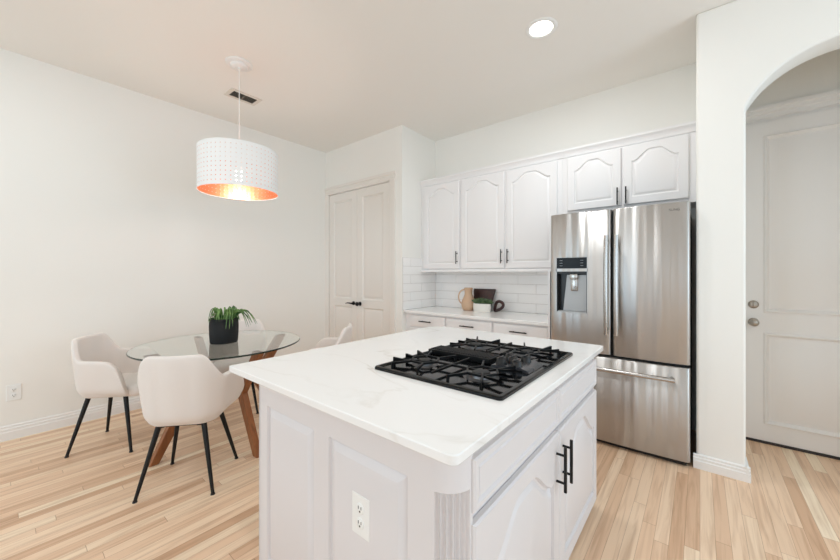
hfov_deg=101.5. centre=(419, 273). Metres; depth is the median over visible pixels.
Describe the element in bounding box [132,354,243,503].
dining chair
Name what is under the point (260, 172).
pendant lamp
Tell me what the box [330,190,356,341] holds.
door
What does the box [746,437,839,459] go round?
threshold
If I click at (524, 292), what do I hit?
backsplash
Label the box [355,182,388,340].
door
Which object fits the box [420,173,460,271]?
upper cabinet
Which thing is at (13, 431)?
baseboard
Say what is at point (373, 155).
wall
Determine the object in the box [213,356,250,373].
seat cushion
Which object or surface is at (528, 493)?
kitchen island
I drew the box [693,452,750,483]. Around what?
baseboard
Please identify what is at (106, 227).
wall
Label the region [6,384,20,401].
wall outlet
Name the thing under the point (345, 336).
dining chair
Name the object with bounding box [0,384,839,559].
floor
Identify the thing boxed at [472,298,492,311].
succulent planter
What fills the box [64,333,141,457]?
dining chair
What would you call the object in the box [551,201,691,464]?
refrigerator
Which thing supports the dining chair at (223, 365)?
on the floor
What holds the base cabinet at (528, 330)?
on the floor
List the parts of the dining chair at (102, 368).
leg, leg, leg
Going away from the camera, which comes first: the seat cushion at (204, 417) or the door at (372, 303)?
the seat cushion at (204, 417)
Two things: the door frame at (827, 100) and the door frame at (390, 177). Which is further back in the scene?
the door frame at (390, 177)
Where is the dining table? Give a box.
[126,330,299,466]
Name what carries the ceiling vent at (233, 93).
in the ceiling
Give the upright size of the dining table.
0.750 m
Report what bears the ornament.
on the countertop at (500, 316)
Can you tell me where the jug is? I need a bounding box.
[458,288,473,310]
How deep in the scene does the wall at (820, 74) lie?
2.52 m
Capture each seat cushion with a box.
[81,372,138,397]
[148,411,222,426]
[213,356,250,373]
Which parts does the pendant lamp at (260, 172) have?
lamp shade, cord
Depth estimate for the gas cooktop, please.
1.47 m
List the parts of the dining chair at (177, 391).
leg, leg, leg, leg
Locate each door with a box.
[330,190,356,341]
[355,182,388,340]
[746,107,839,456]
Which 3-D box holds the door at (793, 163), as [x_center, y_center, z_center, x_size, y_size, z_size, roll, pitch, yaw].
[2.882,0.060,2.420,0.905,2.448,0.115,0,0,39]
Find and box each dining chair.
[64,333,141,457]
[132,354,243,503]
[211,319,265,413]
[309,323,351,349]
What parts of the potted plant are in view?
pot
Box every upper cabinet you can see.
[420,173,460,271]
[459,150,562,271]
[562,121,695,213]
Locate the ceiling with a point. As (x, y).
(327, 75)
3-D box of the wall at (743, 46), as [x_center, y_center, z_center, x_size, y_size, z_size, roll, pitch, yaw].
[2.939,-0.223,1.560,2.620,3.050,0.205,0,0,39]
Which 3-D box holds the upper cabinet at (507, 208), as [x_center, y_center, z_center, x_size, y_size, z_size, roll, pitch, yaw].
[0.984,-0.587,3.679,1.126,1.133,0.354,0,0,39]
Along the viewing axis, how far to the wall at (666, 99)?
3.36 m
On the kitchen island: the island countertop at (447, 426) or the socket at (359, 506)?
the island countertop at (447, 426)
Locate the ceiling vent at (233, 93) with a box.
[224,88,261,105]
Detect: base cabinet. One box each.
[406,313,446,330]
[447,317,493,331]
[494,321,547,338]
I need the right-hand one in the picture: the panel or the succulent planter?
the panel
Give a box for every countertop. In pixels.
[229,326,602,465]
[404,306,547,325]
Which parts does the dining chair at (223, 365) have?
leg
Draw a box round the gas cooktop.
[375,336,572,400]
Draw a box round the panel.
[548,271,550,338]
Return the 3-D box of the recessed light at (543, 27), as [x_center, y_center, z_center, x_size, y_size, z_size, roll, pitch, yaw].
[0.864,-1.744,2.445,0.218,0.009,0.218,0,0,39]
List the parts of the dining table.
leg, glass, leg, leg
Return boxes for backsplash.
[403,257,547,313]
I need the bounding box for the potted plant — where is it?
[208,305,256,344]
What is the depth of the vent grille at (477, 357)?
1.63 m
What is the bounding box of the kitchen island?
[259,358,595,559]
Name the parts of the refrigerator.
splash plate, door, handle, handle, handle, freezer drawer, door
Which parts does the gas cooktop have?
burner, burner, burner, knob, knob, knob, knob, control panel, knob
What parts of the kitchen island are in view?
panel, panel, corner post, drawer, door, handle, handle, drawer, door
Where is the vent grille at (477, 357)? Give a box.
[428,345,499,363]
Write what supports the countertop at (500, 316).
on the base cabinet at (414, 321)
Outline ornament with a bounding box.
[493,300,504,311]
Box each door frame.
[325,170,395,337]
[746,89,839,124]
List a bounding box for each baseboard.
[0,396,141,441]
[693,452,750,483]
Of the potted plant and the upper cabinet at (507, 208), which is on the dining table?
the potted plant
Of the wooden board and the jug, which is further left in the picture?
the jug
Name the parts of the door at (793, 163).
knob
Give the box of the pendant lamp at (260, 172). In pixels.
[196,56,277,200]
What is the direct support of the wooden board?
on the countertop at (500, 316)
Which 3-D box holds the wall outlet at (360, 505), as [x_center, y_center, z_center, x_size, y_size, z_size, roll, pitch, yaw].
[-0.179,0.730,1.033,0.078,0.124,0.009,0,0,39]
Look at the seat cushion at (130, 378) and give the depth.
2.51 m
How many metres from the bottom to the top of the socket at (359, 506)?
0.033 m
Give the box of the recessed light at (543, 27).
[525,17,557,38]
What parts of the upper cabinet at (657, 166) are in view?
door, handle, crown moulding, door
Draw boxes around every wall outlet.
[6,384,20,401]
[352,490,368,541]
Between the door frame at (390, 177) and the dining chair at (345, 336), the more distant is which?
the door frame at (390, 177)
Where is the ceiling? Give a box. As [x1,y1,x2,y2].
[0,0,734,152]
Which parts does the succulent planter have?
pot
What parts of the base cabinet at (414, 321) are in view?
drawer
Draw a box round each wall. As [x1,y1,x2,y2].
[0,48,325,426]
[326,128,394,187]
[395,125,434,332]
[435,63,695,429]
[696,0,839,465]
[748,49,839,108]
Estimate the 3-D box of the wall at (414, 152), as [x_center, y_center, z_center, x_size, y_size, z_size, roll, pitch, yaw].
[-0.030,-0.223,4.343,0.110,3.050,0.710,0,0,39]
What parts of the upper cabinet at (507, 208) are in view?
door, light rail, crown moulding, door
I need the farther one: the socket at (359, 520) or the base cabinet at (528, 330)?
the base cabinet at (528, 330)
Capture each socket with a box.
[356,503,363,514]
[356,517,363,529]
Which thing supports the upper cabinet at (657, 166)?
attached to the wall at (666, 99)
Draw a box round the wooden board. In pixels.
[474,288,495,305]
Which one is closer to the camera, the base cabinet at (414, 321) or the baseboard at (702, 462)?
the baseboard at (702, 462)

